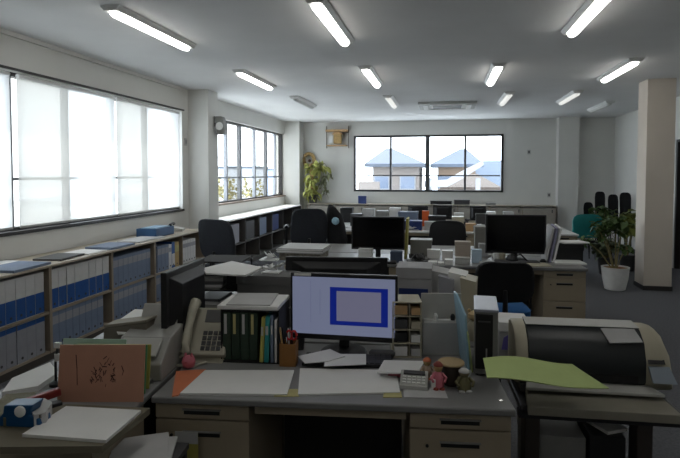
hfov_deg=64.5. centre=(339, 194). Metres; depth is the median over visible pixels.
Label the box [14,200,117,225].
ground
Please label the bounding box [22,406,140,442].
paper sheet
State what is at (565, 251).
tray
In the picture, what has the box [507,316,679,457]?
large plotter
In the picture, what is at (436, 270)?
folder
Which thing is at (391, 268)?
office desk
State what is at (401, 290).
book
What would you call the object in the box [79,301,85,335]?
file
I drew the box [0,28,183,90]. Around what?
trim
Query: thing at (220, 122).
wall clock
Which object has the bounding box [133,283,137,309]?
file
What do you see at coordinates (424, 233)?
office desk
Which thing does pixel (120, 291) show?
file
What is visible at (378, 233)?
computer monitor
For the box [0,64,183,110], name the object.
trim
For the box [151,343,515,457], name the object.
office desk
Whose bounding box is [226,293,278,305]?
paper sheet
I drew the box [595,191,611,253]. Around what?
chair
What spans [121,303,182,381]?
printer
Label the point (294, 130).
wall column
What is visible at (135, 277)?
file
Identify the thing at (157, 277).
file
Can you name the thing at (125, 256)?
file
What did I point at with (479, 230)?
file holder
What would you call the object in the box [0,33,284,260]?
wall
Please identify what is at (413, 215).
carton
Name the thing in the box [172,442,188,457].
cart
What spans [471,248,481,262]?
box
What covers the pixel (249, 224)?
binder
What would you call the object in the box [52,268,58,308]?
file
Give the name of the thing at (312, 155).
wreath
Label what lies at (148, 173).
roller shade
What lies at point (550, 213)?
bookcase
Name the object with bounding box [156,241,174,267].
file
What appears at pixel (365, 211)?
carton
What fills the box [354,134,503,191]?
window
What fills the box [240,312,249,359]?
file
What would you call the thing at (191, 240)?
file
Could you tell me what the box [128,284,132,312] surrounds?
file
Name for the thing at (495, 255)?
mug
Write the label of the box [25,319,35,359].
file
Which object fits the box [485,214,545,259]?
computer monitor
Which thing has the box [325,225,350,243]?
office desk
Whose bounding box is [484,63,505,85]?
ceiling lamp
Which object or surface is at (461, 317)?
folder
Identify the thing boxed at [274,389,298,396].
sticky notes
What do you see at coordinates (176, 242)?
file
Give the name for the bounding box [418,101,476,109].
air conditioner
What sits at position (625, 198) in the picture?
chair
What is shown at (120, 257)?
file
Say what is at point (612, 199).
chair
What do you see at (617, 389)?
shelf
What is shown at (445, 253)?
box
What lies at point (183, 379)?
file
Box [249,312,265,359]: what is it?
file
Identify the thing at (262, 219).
carton
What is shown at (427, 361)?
figurine
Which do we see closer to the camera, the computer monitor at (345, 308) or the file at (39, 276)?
the computer monitor at (345, 308)
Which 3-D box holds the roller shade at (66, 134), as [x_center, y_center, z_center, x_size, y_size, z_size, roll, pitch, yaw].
[-2.755,-0.421,5.571,0.036,1.386,1.475,0,2,11]
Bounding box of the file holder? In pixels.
[474,225,484,248]
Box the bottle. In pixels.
[433,313,437,319]
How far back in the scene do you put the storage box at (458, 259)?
5.05 m
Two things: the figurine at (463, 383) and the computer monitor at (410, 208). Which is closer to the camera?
the figurine at (463, 383)
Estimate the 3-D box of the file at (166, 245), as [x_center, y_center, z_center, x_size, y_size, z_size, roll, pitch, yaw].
[-2.184,0.732,6.409,0.283,0.302,0.085,0,2,11]
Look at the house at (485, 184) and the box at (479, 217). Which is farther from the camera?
the house at (485, 184)
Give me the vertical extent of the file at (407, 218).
0.401 m
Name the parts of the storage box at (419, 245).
lid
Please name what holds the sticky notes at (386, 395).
on the office desk at (476, 424)
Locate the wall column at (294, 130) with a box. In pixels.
[285,121,303,208]
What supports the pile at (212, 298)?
in the magazine rack at (210, 259)
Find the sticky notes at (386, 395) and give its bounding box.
[383,391,401,397]
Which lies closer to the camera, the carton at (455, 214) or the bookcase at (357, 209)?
the carton at (455, 214)
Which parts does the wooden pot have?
pot, lid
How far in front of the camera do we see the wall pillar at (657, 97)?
7.11 m
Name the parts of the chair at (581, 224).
backrest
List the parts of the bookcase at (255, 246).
panel, panel, panel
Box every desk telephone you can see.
[169,222,184,231]
[176,298,225,367]
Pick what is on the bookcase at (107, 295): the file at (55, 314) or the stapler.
the file at (55, 314)
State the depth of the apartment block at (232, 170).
60.88 m
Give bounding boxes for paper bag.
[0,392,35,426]
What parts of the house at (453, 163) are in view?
pane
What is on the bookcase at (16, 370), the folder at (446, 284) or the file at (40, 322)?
the file at (40, 322)
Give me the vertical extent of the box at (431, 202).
0.080 m
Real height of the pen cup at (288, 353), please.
0.100 m
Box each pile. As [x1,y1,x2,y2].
[205,274,225,289]
[205,291,232,307]
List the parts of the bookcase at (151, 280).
panel, panel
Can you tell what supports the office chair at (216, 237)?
on the floor
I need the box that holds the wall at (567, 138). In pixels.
[555,117,579,231]
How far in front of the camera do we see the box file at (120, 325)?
2.41 m
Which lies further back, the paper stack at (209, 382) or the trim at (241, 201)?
the trim at (241, 201)
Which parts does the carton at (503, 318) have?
lid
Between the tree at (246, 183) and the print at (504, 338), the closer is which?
the print at (504, 338)
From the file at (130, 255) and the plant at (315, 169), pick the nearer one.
the file at (130, 255)
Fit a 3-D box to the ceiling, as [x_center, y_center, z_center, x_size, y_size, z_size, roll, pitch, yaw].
[0.949,-1.500,4.986,8.040,0.120,16.060,0,2,11]
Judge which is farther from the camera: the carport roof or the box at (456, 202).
the carport roof
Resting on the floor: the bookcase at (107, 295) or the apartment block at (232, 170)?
the bookcase at (107, 295)
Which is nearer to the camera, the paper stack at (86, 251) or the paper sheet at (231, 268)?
the paper sheet at (231, 268)
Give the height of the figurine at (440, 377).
0.108 m
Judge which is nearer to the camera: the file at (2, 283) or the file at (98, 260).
the file at (2, 283)
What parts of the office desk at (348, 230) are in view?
modesty panel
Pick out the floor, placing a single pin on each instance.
(660, 310)
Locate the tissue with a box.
[258,263,283,273]
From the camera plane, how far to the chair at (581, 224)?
9.32 m
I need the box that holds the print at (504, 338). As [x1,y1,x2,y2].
[501,335,507,349]
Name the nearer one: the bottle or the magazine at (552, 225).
the bottle
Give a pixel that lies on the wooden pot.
(451, 365)
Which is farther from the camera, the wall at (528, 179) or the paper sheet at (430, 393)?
the wall at (528, 179)
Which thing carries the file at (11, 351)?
on the bookcase at (16, 370)
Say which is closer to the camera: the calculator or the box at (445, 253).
the calculator
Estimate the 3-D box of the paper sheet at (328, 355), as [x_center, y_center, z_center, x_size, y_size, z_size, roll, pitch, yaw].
[-0.088,0.724,2.409,0.194,0.003,0.130,-2,3,-34]
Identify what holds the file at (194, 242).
on the bookcase at (187, 233)
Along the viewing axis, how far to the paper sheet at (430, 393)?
2.08 m
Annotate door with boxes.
[674,139,679,268]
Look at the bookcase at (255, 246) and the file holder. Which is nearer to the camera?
the file holder
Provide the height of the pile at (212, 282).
0.098 m
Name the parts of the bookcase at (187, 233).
panel, panel, panel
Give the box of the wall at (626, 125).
[613,96,679,267]
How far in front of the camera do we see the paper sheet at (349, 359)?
2.36 m
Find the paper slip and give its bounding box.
[175,431,197,443]
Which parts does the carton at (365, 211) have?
lid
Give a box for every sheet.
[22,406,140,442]
[117,309,142,334]
[204,261,261,276]
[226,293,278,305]
[298,349,344,363]
[324,354,365,366]
[403,380,447,398]
[483,356,608,388]
[601,328,642,343]
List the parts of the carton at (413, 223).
lid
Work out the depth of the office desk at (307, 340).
2.75 m
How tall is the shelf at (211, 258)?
0.008 m
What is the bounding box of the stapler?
[27,387,62,407]
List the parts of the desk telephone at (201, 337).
handset cord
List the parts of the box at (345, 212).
lid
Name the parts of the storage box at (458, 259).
lid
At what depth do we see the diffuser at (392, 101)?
9.00 m
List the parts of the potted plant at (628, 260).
pot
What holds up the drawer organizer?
on the office desk at (476, 424)
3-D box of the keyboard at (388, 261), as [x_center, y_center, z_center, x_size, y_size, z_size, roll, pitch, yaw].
[0.328,0.633,5.139,0.420,0.023,0.140,0,2,7]
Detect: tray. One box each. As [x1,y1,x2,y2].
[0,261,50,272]
[525,389,679,423]
[556,243,583,261]
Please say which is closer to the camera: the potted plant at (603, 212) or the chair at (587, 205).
the potted plant at (603, 212)
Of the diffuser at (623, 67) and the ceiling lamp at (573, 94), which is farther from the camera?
the ceiling lamp at (573, 94)
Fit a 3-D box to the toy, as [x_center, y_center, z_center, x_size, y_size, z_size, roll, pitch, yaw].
[0.678,0.660,2.749,0.070,0.162,0.068,0,2,11]
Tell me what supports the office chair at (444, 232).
on the floor
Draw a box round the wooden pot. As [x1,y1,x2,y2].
[438,357,464,386]
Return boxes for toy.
[467,309,473,340]
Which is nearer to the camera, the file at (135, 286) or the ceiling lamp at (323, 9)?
the ceiling lamp at (323, 9)
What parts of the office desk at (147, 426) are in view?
modesty panel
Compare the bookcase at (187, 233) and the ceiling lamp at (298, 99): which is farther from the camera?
the ceiling lamp at (298, 99)
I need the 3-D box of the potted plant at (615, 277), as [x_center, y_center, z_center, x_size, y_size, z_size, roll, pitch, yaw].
[3.559,0.764,7.227,0.752,0.998,0.492,0,2,11]
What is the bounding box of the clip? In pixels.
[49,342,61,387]
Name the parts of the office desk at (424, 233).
pencil drawer, modesty panel, drawer, drawer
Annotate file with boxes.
[0,278,15,324]
[0,281,5,327]
[0,330,6,371]
[5,326,16,368]
[8,276,25,321]
[16,323,26,364]
[17,274,34,317]
[25,271,43,314]
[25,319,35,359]
[36,316,44,355]
[52,266,66,306]
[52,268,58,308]
[53,311,58,347]
[59,264,74,303]
[59,308,65,343]
[63,338,126,344]
[66,306,72,337]
[67,262,81,301]
[72,304,79,337]
[75,260,88,298]
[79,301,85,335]
[83,259,95,296]
[85,299,91,333]
[88,257,102,293]
[91,297,97,330]
[96,256,108,291]
[97,295,102,327]
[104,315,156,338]
[113,252,132,282]
[113,254,127,284]
[113,255,122,285]
[113,257,117,287]
[114,290,118,319]
[116,251,137,280]
[118,288,123,318]
[122,250,141,279]
[123,286,128,315]
[126,249,145,277]
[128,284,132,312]
[130,248,150,276]
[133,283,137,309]
[138,281,141,308]
[142,280,146,307]
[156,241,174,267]
[156,243,168,269]
[156,245,164,271]
[156,246,160,272]
[156,275,159,301]
[169,244,171,268]
[171,241,178,266]
[172,369,205,396]
[183,238,192,260]
[183,239,190,261]
[183,240,187,262]
[183,241,184,263]
[192,238,195,259]
[223,311,232,358]
[231,311,241,359]
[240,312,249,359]
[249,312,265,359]
[404,217,409,258]
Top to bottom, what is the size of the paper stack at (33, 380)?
0.020 m
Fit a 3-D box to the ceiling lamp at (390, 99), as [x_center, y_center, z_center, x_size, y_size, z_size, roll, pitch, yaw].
[0.873,-1.568,9.146,0.156,0.075,1.250,0,2,11]
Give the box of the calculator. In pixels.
[399,370,427,390]
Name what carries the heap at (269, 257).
on the office desk at (391, 268)
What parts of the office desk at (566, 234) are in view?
drawer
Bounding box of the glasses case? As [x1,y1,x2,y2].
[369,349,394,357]
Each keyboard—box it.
[302,352,392,367]
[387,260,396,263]
[494,259,539,262]
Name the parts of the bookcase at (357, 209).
door, door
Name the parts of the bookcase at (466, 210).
door, door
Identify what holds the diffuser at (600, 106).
attached to the ceiling lamp at (605, 104)
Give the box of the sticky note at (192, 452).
[187,444,197,457]
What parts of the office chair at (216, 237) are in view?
backrest, seat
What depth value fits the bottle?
2.54 m
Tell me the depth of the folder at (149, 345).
2.14 m
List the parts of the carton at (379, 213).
lid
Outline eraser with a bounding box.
[430,379,435,388]
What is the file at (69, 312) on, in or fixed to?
on the bookcase at (107, 295)
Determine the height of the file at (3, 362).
0.302 m
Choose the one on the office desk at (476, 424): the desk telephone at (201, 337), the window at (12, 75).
the desk telephone at (201, 337)
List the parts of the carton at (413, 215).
lid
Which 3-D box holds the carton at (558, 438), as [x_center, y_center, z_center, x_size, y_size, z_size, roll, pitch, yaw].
[0.911,1.220,2.360,0.232,0.474,0.280,0,2,11]
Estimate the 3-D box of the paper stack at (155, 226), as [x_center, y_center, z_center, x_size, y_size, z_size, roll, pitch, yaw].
[-2.251,0.433,6.586,0.190,0.095,0.340,0,2,11]
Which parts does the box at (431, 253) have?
lid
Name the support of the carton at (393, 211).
on the office desk
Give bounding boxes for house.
[364,148,424,189]
[430,149,483,189]
[440,174,500,189]
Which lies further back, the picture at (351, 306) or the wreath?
the wreath
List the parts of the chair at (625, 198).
backrest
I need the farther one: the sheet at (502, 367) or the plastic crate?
the plastic crate
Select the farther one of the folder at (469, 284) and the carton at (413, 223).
the carton at (413, 223)
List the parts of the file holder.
lid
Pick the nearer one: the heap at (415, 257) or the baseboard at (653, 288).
the heap at (415, 257)
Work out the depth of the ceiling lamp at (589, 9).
4.09 m
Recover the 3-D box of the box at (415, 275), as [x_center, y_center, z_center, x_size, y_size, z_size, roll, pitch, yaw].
[0.424,0.561,3.059,0.195,0.335,0.220,0,2,11]
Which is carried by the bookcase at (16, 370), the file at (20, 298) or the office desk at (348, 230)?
the file at (20, 298)
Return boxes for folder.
[57,345,145,401]
[73,344,147,393]
[85,242,134,249]
[142,344,150,388]
[259,312,268,361]
[264,312,272,361]
[270,312,277,362]
[274,316,277,362]
[431,265,449,292]
[438,274,453,292]
[448,267,467,302]
[453,291,469,369]
[460,274,477,323]
[467,330,472,372]
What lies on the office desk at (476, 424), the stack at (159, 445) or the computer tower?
the computer tower
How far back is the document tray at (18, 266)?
4.31 m
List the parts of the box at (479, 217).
lid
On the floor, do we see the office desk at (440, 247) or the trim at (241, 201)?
the office desk at (440, 247)
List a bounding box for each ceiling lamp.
[100,4,195,50]
[232,69,276,89]
[289,96,316,108]
[305,0,353,46]
[358,65,383,87]
[383,95,398,108]
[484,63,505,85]
[497,92,514,105]
[556,90,583,104]
[561,0,609,36]
[587,101,615,112]
[597,57,644,82]
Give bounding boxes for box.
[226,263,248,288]
[340,207,353,221]
[358,196,366,203]
[358,248,372,256]
[396,261,432,293]
[410,238,431,255]
[427,249,439,258]
[428,215,445,220]
[430,201,451,204]
[442,250,452,258]
[445,258,452,264]
[454,200,469,204]
[455,240,470,261]
[455,256,469,264]
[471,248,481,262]
[475,213,486,224]
[478,243,487,256]
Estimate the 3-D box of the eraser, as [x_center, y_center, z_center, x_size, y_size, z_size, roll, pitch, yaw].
[0.370,0.745,2.144,0.016,0.040,0.050,0,2,5]
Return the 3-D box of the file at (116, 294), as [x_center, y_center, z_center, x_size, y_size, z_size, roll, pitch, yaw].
[-2.376,1.104,5.424,0.283,0.302,0.085,0,2,11]
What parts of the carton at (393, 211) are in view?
lid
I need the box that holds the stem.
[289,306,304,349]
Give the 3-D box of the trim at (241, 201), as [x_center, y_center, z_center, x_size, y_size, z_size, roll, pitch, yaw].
[-1.766,0.101,10.790,0.100,0.030,4.400,0,2,11]
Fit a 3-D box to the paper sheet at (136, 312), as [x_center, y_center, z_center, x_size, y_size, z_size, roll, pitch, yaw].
[-0.974,0.605,2.597,0.214,0.004,0.469,-1,2,-17]
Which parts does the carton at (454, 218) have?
lid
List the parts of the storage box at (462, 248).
lid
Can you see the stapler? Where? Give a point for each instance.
(55, 392)
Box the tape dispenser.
[0,398,50,426]
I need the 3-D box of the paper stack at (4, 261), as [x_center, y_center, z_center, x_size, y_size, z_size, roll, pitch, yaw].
[-2.846,0.574,4.341,0.150,0.018,0.500,1,2,17]
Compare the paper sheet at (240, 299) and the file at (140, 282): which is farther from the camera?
the file at (140, 282)
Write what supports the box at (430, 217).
on the office desk
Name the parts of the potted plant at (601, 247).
pot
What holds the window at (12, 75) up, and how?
in the wall at (14, 52)
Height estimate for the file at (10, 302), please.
0.335 m
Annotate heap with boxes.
[259,251,278,260]
[407,252,428,261]
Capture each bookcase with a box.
[0,265,51,383]
[12,249,112,359]
[68,240,155,320]
[113,229,204,302]
[219,211,271,261]
[251,205,300,252]
[307,203,366,212]
[365,203,425,215]
[426,204,489,221]
[489,204,555,224]
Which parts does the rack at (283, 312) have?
panel, panel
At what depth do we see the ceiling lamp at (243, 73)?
6.84 m
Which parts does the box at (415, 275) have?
lid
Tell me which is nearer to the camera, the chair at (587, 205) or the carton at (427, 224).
the carton at (427, 224)
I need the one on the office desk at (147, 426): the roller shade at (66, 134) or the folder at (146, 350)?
the folder at (146, 350)
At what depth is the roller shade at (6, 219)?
4.71 m
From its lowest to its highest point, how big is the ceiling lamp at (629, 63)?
0.075 m
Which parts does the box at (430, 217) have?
lid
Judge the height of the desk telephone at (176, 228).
0.115 m
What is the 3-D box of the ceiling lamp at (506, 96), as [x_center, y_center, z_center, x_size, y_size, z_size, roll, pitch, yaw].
[2.700,-1.554,8.794,0.156,0.075,1.250,0,2,11]
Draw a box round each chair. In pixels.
[198,219,257,266]
[285,209,327,243]
[429,220,465,245]
[475,261,534,316]
[572,214,601,258]
[583,202,593,250]
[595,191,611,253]
[608,194,624,254]
[619,192,630,245]
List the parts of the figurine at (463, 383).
arm, arm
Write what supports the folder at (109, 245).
on the bookcase at (151, 280)
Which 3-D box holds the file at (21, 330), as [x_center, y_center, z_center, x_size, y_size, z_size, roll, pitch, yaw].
[-2.604,1.152,4.214,0.283,0.302,0.098,0,2,11]
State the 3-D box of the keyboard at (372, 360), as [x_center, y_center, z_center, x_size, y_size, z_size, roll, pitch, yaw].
[0.036,0.743,2.429,0.400,0.022,0.130,0,2,5]
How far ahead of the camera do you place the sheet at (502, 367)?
2.10 m
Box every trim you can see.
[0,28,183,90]
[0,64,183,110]
[0,209,184,236]
[219,195,285,205]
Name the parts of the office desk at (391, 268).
drawer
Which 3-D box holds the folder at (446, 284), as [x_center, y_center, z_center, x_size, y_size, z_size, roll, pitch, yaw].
[0.594,0.582,2.976,0.082,0.300,0.172,1,2,18]
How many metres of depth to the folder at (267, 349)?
2.40 m
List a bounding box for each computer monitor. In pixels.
[161,258,204,331]
[285,256,386,274]
[291,272,397,353]
[351,216,404,259]
[408,206,427,219]
[433,205,451,218]
[470,206,485,219]
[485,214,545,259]
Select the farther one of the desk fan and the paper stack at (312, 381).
the desk fan
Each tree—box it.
[218,173,248,200]
[231,166,269,197]
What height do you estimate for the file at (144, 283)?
0.302 m
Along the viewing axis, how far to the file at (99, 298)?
5.15 m
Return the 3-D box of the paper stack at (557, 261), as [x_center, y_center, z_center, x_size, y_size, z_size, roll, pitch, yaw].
[2.156,0.637,5.114,0.280,0.015,0.220,0,2,5]
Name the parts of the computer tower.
panel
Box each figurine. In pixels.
[420,357,434,379]
[430,361,446,390]
[455,368,474,392]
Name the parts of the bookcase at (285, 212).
panel, panel, panel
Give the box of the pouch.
[422,210,428,225]
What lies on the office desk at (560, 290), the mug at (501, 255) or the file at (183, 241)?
the mug at (501, 255)
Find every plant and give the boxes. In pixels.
[303,160,332,202]
[580,215,635,290]
[588,205,617,259]
[588,235,625,273]
[609,209,635,270]
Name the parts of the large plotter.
leg, leg, control panel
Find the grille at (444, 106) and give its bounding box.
[433,105,461,108]
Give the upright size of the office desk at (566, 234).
0.700 m
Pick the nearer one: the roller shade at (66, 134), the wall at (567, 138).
the roller shade at (66, 134)
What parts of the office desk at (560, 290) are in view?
modesty panel, pencil drawer, drawer, drawer, drawer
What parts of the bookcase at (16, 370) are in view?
panel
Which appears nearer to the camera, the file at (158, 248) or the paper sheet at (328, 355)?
the paper sheet at (328, 355)
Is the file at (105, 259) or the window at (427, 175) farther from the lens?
the window at (427, 175)
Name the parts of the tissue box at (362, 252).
lid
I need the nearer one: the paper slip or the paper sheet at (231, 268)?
the paper slip
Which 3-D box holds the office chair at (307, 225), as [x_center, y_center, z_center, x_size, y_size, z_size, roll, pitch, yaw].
[-0.411,0.714,6.970,0.649,1.118,0.708,0,2,-6]
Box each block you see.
[218,166,268,200]
[268,168,272,194]
[358,181,379,189]
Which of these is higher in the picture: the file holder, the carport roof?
the carport roof
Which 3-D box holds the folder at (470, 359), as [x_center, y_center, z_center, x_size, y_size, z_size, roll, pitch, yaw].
[0.564,0.640,2.403,0.033,0.230,0.206,0,2,2]
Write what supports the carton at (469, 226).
on the office desk at (424, 233)
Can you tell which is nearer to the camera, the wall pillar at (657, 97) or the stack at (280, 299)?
the stack at (280, 299)
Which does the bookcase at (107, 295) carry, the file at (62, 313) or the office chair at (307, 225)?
the file at (62, 313)
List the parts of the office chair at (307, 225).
armrest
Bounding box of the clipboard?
[33,253,84,260]
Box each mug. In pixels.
[493,253,498,259]
[499,253,507,259]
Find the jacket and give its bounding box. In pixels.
[326,204,347,243]
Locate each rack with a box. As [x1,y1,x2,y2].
[204,255,251,291]
[220,299,289,363]
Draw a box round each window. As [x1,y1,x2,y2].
[0,70,178,232]
[218,121,282,202]
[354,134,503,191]
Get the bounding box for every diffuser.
[237,73,272,89]
[293,98,313,108]
[362,69,379,87]
[385,98,396,108]
[487,67,501,85]
[499,95,512,105]
[559,93,579,104]
[590,103,611,112]
[601,62,638,82]
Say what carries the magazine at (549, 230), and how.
on the office desk at (560, 290)
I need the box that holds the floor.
[0,244,679,457]
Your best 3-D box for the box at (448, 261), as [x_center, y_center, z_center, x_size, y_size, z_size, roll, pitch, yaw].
[1.025,0.626,5.076,0.073,0.045,0.100,0,2,11]
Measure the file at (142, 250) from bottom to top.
0.302 m
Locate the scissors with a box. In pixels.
[286,330,297,343]
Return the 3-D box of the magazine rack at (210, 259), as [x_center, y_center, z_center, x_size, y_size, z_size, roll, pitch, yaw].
[-0.694,0.551,3.264,0.270,0.339,0.260,0,2,5]
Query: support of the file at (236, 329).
in the rack at (283, 312)
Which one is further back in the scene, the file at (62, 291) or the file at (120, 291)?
the file at (120, 291)
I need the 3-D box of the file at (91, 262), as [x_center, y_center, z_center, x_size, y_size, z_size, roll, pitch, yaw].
[-2.444,0.769,5.054,0.283,0.335,0.098,0,2,11]
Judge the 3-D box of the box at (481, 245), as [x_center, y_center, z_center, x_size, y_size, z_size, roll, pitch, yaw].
[1.464,0.563,5.519,0.088,0.136,0.100,0,2,11]
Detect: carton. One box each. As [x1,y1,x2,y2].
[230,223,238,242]
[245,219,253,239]
[260,217,265,234]
[273,214,278,229]
[279,251,327,259]
[362,208,375,215]
[376,210,388,216]
[389,207,400,216]
[398,211,418,219]
[405,220,422,230]
[424,221,434,229]
[452,216,463,223]
[454,213,463,215]
[465,223,475,231]
[498,312,524,355]
[503,211,513,214]
[517,405,585,457]
[577,421,625,457]
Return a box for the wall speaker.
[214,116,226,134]
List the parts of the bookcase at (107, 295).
panel, panel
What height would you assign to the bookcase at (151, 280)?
0.795 m
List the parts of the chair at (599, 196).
backrest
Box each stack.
[0,260,15,264]
[2,362,57,396]
[64,249,106,254]
[109,432,177,457]
[117,236,165,242]
[141,225,169,228]
[180,370,293,395]
[217,293,288,310]
[276,243,330,253]
[298,368,399,395]
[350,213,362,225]
[479,260,494,263]
[527,262,553,267]
[551,259,586,264]
[559,240,589,243]
[587,422,626,434]
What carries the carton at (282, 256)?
on the office desk at (391, 268)
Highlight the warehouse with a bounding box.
[476,161,500,186]
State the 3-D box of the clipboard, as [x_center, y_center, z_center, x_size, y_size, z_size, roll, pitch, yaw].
[-2.517,0.555,4.838,0.260,0.016,0.360,0,2,5]
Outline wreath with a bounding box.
[303,152,315,164]
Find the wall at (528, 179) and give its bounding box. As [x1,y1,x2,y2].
[304,117,614,240]
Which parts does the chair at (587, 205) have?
backrest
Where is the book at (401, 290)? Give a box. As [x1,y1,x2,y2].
[399,288,427,298]
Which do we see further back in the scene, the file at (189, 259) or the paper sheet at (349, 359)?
the file at (189, 259)
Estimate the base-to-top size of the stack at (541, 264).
0.018 m
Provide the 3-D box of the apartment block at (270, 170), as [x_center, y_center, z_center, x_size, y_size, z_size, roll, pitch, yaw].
[-13.110,-1.322,90.699,6.300,6.225,5.300,0,2,11]
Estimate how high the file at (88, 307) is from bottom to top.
0.302 m
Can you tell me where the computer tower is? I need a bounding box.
[474,295,498,374]
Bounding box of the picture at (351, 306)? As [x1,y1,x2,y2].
[337,291,380,322]
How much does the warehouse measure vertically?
6.408 m
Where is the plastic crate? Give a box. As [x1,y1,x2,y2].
[136,226,173,236]
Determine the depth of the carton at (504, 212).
8.67 m
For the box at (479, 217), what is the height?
0.202 m
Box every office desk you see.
[0,332,182,457]
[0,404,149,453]
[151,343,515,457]
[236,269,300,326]
[282,327,473,457]
[283,252,427,274]
[321,243,409,253]
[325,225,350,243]
[409,227,473,245]
[428,245,540,258]
[429,254,587,318]
[560,229,578,239]
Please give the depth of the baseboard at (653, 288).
7.15 m
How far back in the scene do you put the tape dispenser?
1.76 m
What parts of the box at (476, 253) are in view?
lid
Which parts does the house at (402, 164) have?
pane, pane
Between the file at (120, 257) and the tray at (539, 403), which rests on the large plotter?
the tray at (539, 403)
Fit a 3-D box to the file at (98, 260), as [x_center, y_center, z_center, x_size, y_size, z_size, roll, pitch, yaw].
[-2.425,0.766,5.153,0.283,0.335,0.098,0,2,11]
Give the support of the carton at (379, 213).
on the office desk at (348, 230)
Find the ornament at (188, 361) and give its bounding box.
[182,352,195,368]
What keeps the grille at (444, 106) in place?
attached to the air conditioner
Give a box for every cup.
[279,339,297,366]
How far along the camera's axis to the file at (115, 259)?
5.38 m
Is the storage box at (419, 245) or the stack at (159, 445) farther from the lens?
the storage box at (419, 245)
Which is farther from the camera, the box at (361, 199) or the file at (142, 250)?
the box at (361, 199)
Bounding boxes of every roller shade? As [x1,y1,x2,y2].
[0,70,12,230]
[15,74,116,227]
[115,97,179,215]
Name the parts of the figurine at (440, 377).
arm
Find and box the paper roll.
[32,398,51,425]
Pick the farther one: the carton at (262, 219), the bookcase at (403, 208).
the bookcase at (403, 208)
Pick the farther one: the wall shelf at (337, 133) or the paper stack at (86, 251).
the wall shelf at (337, 133)
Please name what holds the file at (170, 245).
on the bookcase at (187, 233)
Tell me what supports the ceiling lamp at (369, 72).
attached to the ceiling
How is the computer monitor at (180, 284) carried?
on the office desk at (147, 426)
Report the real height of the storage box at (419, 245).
0.165 m
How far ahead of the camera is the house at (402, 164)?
34.45 m
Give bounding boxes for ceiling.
[0,0,679,122]
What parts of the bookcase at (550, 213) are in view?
door, door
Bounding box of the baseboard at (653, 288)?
[633,280,672,290]
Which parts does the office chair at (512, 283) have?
seat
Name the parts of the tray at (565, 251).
lid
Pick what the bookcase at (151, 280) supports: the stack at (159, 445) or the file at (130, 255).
the file at (130, 255)
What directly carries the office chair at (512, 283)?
on the floor
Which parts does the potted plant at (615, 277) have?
pot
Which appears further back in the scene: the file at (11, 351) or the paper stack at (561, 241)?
the paper stack at (561, 241)
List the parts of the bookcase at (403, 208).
door, door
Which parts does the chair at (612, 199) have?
backrest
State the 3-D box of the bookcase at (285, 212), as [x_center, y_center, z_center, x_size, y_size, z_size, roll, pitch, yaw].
[-1.340,0.679,11.602,0.480,0.820,2.150,0,2,11]
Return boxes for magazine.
[541,224,554,261]
[547,224,558,261]
[552,224,561,260]
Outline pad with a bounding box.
[377,360,422,373]
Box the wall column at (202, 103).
[188,89,218,263]
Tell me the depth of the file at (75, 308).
4.80 m
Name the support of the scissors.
in the pen cup at (288, 353)
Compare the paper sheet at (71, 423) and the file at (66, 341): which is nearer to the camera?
the paper sheet at (71, 423)
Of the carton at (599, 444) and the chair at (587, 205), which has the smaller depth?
the carton at (599, 444)
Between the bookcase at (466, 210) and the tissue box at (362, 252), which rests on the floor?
the bookcase at (466, 210)
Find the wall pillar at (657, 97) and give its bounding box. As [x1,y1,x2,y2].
[635,78,676,286]
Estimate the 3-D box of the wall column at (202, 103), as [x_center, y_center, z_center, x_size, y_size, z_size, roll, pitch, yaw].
[-2.070,-0.171,8.193,0.320,2.790,0.350,0,2,11]
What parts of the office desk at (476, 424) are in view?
drawer, drawer, pencil drawer, modesty panel, drawer, drawer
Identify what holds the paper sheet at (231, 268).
on the magazine rack at (210, 259)
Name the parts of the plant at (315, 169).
pot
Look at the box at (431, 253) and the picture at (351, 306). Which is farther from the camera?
the box at (431, 253)
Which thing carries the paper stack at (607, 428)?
on the carton at (599, 444)
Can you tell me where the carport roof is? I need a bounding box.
[424,161,483,189]
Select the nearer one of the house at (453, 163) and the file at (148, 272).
the file at (148, 272)
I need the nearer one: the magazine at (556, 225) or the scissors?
the scissors
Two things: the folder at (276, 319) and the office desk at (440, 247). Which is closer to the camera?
the folder at (276, 319)
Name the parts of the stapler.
arm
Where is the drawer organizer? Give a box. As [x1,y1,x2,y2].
[390,294,421,357]
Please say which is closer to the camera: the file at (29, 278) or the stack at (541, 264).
the file at (29, 278)
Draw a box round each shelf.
[204,255,251,262]
[205,287,236,291]
[325,126,348,147]
[526,381,664,397]
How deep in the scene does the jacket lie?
6.73 m
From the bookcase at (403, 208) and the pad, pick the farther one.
the bookcase at (403, 208)

